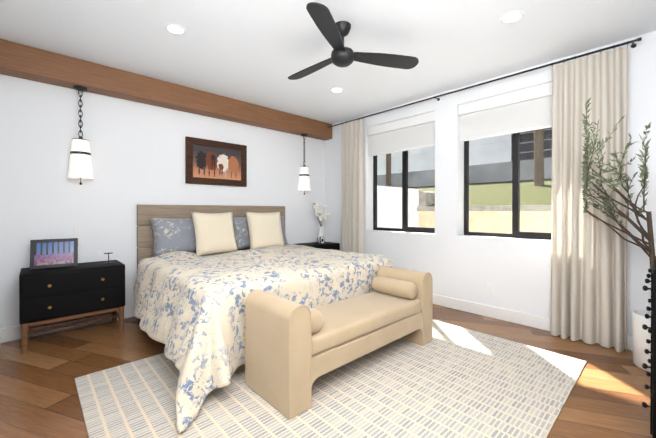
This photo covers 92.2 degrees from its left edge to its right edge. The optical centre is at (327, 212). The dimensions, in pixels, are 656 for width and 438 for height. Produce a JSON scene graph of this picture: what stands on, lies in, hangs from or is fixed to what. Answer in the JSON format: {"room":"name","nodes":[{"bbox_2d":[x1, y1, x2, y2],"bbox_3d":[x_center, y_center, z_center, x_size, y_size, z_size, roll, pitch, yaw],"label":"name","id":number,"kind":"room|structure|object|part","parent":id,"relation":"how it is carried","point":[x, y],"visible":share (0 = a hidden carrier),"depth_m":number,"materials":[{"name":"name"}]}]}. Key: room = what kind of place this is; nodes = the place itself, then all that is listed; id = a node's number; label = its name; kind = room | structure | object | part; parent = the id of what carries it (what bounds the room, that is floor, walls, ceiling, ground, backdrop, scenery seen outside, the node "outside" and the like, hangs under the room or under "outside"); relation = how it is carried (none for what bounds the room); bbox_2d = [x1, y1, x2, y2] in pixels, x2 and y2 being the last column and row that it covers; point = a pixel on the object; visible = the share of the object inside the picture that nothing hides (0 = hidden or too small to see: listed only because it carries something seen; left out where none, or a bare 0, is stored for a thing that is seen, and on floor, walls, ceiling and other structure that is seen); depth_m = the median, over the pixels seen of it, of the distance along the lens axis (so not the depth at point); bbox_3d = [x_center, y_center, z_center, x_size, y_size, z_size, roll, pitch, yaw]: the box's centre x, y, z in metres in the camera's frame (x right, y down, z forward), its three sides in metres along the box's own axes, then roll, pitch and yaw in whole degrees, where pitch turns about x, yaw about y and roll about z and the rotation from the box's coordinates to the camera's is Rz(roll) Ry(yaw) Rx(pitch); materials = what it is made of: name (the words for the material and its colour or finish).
{"room":"bedroom","nodes":[
{"label":"bedroom","id":0,"kind":"room"},
{"bbox_2d":[0,74,324,328],"bbox_3d":[-1.616,-0.165,4.294,4.575,2.700,0.200,0,0,-43],"label":"wall","id":1,"kind":"structure","parent":0,"point":[137,150],"depth_m":3.45,"materials":[{"name":"white paint"}]},
{"bbox_2d":[2,305,134,342],"bbox_3d":[-1.525,1.120,4.235,3.960,0.130,0.020,0,0,-43],"label":"baseboard","id":2,"kind":"structure","parent":1,"relation":"attached to","point":[8,334],"depth_m":3.12,"materials":[{"name":"white paint"}]},
{"bbox_2d":[74,227,82,237],"bbox_3d":[-2.576,0.210,3.258,0.075,0.120,0.009,0,0,-43],"label":"light switch","id":3,"kind":"object","parent":1,"relation":"attached to","point":[78,232],"visible":0.94,"depth_m":3.26,"materials":[{"name":"white plastic"}]},
{"bbox_2d":[185,136,246,186],"bbox_3d":[-1.482,-0.660,4.254,0.840,0.590,0.032,0,0,-43],"label":"framed picture","id":4,"kind":"object","parent":1,"relation":"attached to","point":[209,162],"visible":0.98,"depth_m":4.22},
{"bbox_2d":[0,304,651,437],"bbox_3d":[-0.041,1.244,2.465,4.375,0.100,5.235,0,0,-43],"label":"floor","id":5,"kind":"structure","parent":0,"point":[609,394],"depth_m":2.31,"materials":[{"name":"brown wood"}]},
{"bbox_2d":[19,260,124,353],"bbox_3d":[-2.438,0.857,3.043,0.760,0.670,0.459,0,0,-43],"label":"nightstand","id":6,"kind":"object","parent":5,"relation":"on","point":[48,296],"visible":1,"depth_m":2.88,"materials":[{"name":"black wood"}]},
{"bbox_2d":[30,238,77,269],"bbox_3d":[-2.595,0.387,3.001,0.340,0.268,0.148,0,0,-37],"label":"photo frame","id":7,"kind":"object","parent":6,"relation":"on","point":[50,253],"visible":0.98,"depth_m":2.96,"materials":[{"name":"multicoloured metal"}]},
{"bbox_2d":[34,241,73,265],"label":"print","id":8,"kind":"object","parent":7,"relation":"attached to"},
{"bbox_2d":[98,251,114,263],"bbox_3d":[-2.238,0.456,3.191,0.145,0.128,0.090,0,0,-43],"label":"gadget","id":9,"kind":"object","parent":6,"relation":"on","point":[100,253],"visible":1,"depth_m":3.18,"materials":[{"name":"black metal"}]},
{"bbox_2d":[134,204,394,433],"bbox_3d":[-0.638,0.541,3.425,2.620,1.257,2.386,0,0,-43],"label":"bed","id":10,"kind":"object","parent":5,"relation":"on","point":[203,271],"visible":0.92,"depth_m":2.74,"materials":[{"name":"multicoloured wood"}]},
{"bbox_3d":[-1.428,0.536,4.276,2.020,1.257,0.065,0,0,-43],"label":"headboard","id":11,"kind":"part","parent":10,"relation":"part of","materials":[{"name":"brown wood"}]},
{"bbox_2d":[295,242,339,249],"bbox_3d":[-0.184,0.845,5.142,0.680,0.670,0.459,0,0,-43],"label":"nightstand","id":12,"kind":"object","parent":5,"relation":"on","point":[331,245],"visible":0.02,"depth_m":5.07,"materials":[{"name":"black wood"}]},
{"bbox_2d":[317,237,324,243],"bbox_3d":[-0.124,0.451,5.106,0.085,0.118,0.118,0,0,-43],"label":"frame","id":13,"kind":"object","parent":12,"relation":"on","point":[322,240],"visible":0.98,"depth_m":5.07,"materials":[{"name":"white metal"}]},
{"bbox_3d":[-0.096,0.450,5.074,0.085,0.116,0.033,0,0,-43],"label":"frame","id":14,"kind":"part","parent":13,"relation":"part of","materials":[{"name":"white metal"}]},
{"bbox_2d":[313,202,330,242],"bbox_3d":[-0.124,0.169,5.250,0.269,0.681,0.231,0,0,-43],"label":"vase","id":15,"kind":"object","parent":12,"relation":"on","point":[318,211],"visible":1,"depth_m":5.21,"materials":[{"name":"white ceramic"}]},
{"bbox_2d":[75,320,585,437],"bbox_3d":[0.122,1.188,2.381,3.000,0.011,2.450,0,0,-43],"label":"rug","id":16,"kind":"object","parent":5,"relation":"on","point":[450,381],"visible":0.69,"depth_m":2.02,"materials":[{"name":"fabric"}]},
{"bbox_2d":[245,265,432,419],"bbox_3d":[0.194,0.860,2.522,1.608,0.640,0.511,0,0,-43],"label":"bench","id":17,"kind":"object","parent":16,"relation":"on","point":[294,351],"visible":1,"depth_m":2.08,"materials":[{"name":"fabric"}]},
{"bbox_2d":[581,98,654,372],"bbox_3d":[2.058,0.176,2.209,1.215,2.040,0.618,0,0,-43],"label":"tree","id":18,"kind":"object","parent":5,"relation":"on","point":[640,335],"visible":1,"depth_m":2.39,"materials":[{"name":"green plant"}]},
{"bbox_2d":[642,256,655,437],"bbox_3d":[2.112,0.739,1.709,0.960,0.920,0.557,0,0,-43],"label":"dresser","id":19,"kind":"object","parent":5,"relation":"on","point":[652,331],"visible":1,"depth_m":1.57,"materials":[{"name":"black wood"}]},
{"bbox_2d":[0,0,655,123],"bbox_3d":[0.050,-1.556,2.535,4.625,0.100,5.235,0,0,-43],"label":"ceiling","id":20,"kind":"structure","parent":0,"point":[258,52],"depth_m":2.75,"materials":[{"name":"white paint"}]},
{"bbox_2d":[0,39,331,140],"bbox_3d":[-1.462,-1.389,4.158,4.025,0.250,0.200,0,0,-43],"label":"beam","id":21,"kind":"structure","parent":20,"relation":"attached to","point":[18,60],"depth_m":3.47,"materials":[{"name":"brown wood"}]},
{"bbox_2d":[68,85,92,184],"bbox_3d":[-2.502,-0.767,3.192,0.206,0.983,0.206,0,0,-43],"label":"pendant light","id":22,"kind":"object","parent":21,"relation":"hanging from","point":[80,164],"visible":1,"depth_m":3.14,"materials":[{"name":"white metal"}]},
{"bbox_3d":[-2.502,-0.535,3.193,0.206,0.381,0.206,0,0,-43],"label":"lamp shade","id":23,"kind":"part","parent":22,"relation":"part of","materials":[{"name":"white glass"}]},
{"bbox_2d":[298,134,310,194],"bbox_3d":[-0.388,-0.777,5.162,0.206,0.983,0.206,0,0,-43],"label":"pendant light","id":24,"kind":"object","parent":21,"relation":"hanging from","point":[304,182],"visible":1,"depth_m":5.10,"materials":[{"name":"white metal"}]},
{"bbox_3d":[-0.388,-0.545,5.163,0.206,0.381,0.206,0,0,-43],"label":"lamp shade","id":25,"kind":"part","parent":24,"relation":"part of","materials":[{"name":"white glass"}]},
{"bbox_2d":[165,24,185,34],"bbox_3d":[-1.253,-1.503,2.595,0.155,0.006,0.155,0,0,2],"label":"recessed light","id":26,"kind":"object","parent":20,"relation":"in","point":[176,29],"depth_m":2.59,"materials":[{"name":"white plastic"}]},
{"bbox_2d":[331,88,342,92],"bbox_3d":[0.109,-1.510,3.906,0.155,0.006,0.155,0,0,2],"label":"recessed light","id":27,"kind":"object","parent":20,"relation":"in","point":[336,90],"depth_m":3.91,"materials":[{"name":"white plastic"}]},
{"bbox_2d":[288,2,418,79],"bbox_3d":[0.015,-1.345,2.659,1.189,0.321,1.037,0,0,-43],"label":"ceiling fan","id":28,"kind":"object","parent":20,"relation":"hanging from","point":[334,34],"visible":1,"depth_m":2.51,"materials":[{"name":"black metal"}]},
{"bbox_2d":[501,11,523,23],"bbox_3d":[1.423,-1.502,2.437,0.155,0.006,0.155,0,0,2],"label":"recessed light","id":29,"kind":"object","parent":20,"relation":"in","point":[508,18],"depth_m":2.44,"materials":[{"name":"white plastic"}]},
{"bbox_2d":[325,31,655,334],"bbox_3d":[1.614,-0.164,3.999,0.250,2.700,4.635,0,0,-43],"label":"wall","id":30,"kind":"structure","parent":0,"point":[452,259],"depth_m":3.67,"materials":[{"name":"white paint"}]},
{"bbox_2d":[367,111,434,156],"bbox_3d":[1.027,-1.090,4.531,0.098,0.448,1.152,0,0,-43],"label":"window blind","id":31,"kind":"object","parent":30,"relation":"attached to","point":[411,133],"visible":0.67,"depth_m":4.46,"materials":[{"name":"white fabric"}]},
{"bbox_2d":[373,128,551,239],"bbox_3d":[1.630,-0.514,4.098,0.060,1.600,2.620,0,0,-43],"label":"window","id":32,"kind":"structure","parent":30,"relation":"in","point":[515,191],"depth_m":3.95,"materials":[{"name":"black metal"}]},
{"bbox_3d":[1.132,-0.517,4.632,0.060,1.600,1.160,0,0,-43],"label":"frame","id":33,"kind":"part","parent":32,"relation":"part of","materials":[{"name":"black metal"}]},
{"bbox_3d":[2.126,-0.511,3.566,0.060,1.600,1.165,0,0,-43],"label":"frame","id":34,"kind":"part","parent":32,"relation":"part of","materials":[{"name":"black metal"}]},
{"bbox_2d":[328,37,641,127],"bbox_3d":[1.298,-1.439,4.057,0.123,0.036,3.884,0,0,-43],"label":"curtain rod","id":35,"kind":"object","parent":30,"relation":"attached to","point":[633,45],"visible":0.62,"depth_m":3.28,"materials":[{"name":"black metal"}]},
{"bbox_2d":[341,118,363,253],"bbox_3d":[0.385,-0.145,4.984,0.124,2.628,0.464,0,0,-43],"label":"curtain","id":36,"kind":"object","parent":35,"relation":"hanging from","point":[352,234],"visible":0.83,"depth_m":4.92,"materials":[{"name":"fabric"}]},
{"bbox_2d":[550,41,627,351],"bbox_3d":[2.349,-0.134,2.869,0.142,2.628,0.551,0,0,-43],"label":"curtain","id":37,"kind":"object","parent":35,"relation":"hanging from","point":[588,278],"visible":0.94,"depth_m":2.84,"materials":[{"name":"fabric"}]},
{"bbox_2d":[487,283,494,294],"bbox_3d":[1.842,0.869,3.568,0.009,0.120,0.075,0,0,-43],"label":"electrical outlet","id":38,"kind":"object","parent":30,"relation":"attached to","point":[490,288],"visible":1,"depth_m":3.56,"materials":[{"name":"white plastic"}]},
{"bbox_2d":[458,82,551,141],"bbox_3d":[2.020,-1.085,3.464,0.098,0.448,1.157,0,0,-43],"label":"window blind","id":39,"kind":"object","parent":30,"relation":"attached to","point":[525,109],"visible":0.62,"depth_m":3.47,"materials":[{"name":"white fabric"}]},
{"bbox_2d":[433,294,632,350],"bbox_3d":[1.516,1.122,3.915,0.016,0.130,4.635,0,0,-43],"label":"baseboard","id":40,"kind":"structure","parent":30,"relation":"attached to","point":[526,319],"depth_m":3.49,"materials":[{"name":"white paint"}]},
{"label":"outside","id":41,"kind":"structure","parent":0,"visible":0},
{"bbox_2d":[377,127,551,233],"bbox_3d":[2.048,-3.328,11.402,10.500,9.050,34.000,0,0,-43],"label":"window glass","id":42,"kind":"object","parent":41,"point":[496,187],"depth_m":7.03,"materials":[{"name":"clear glass"}]}
]}

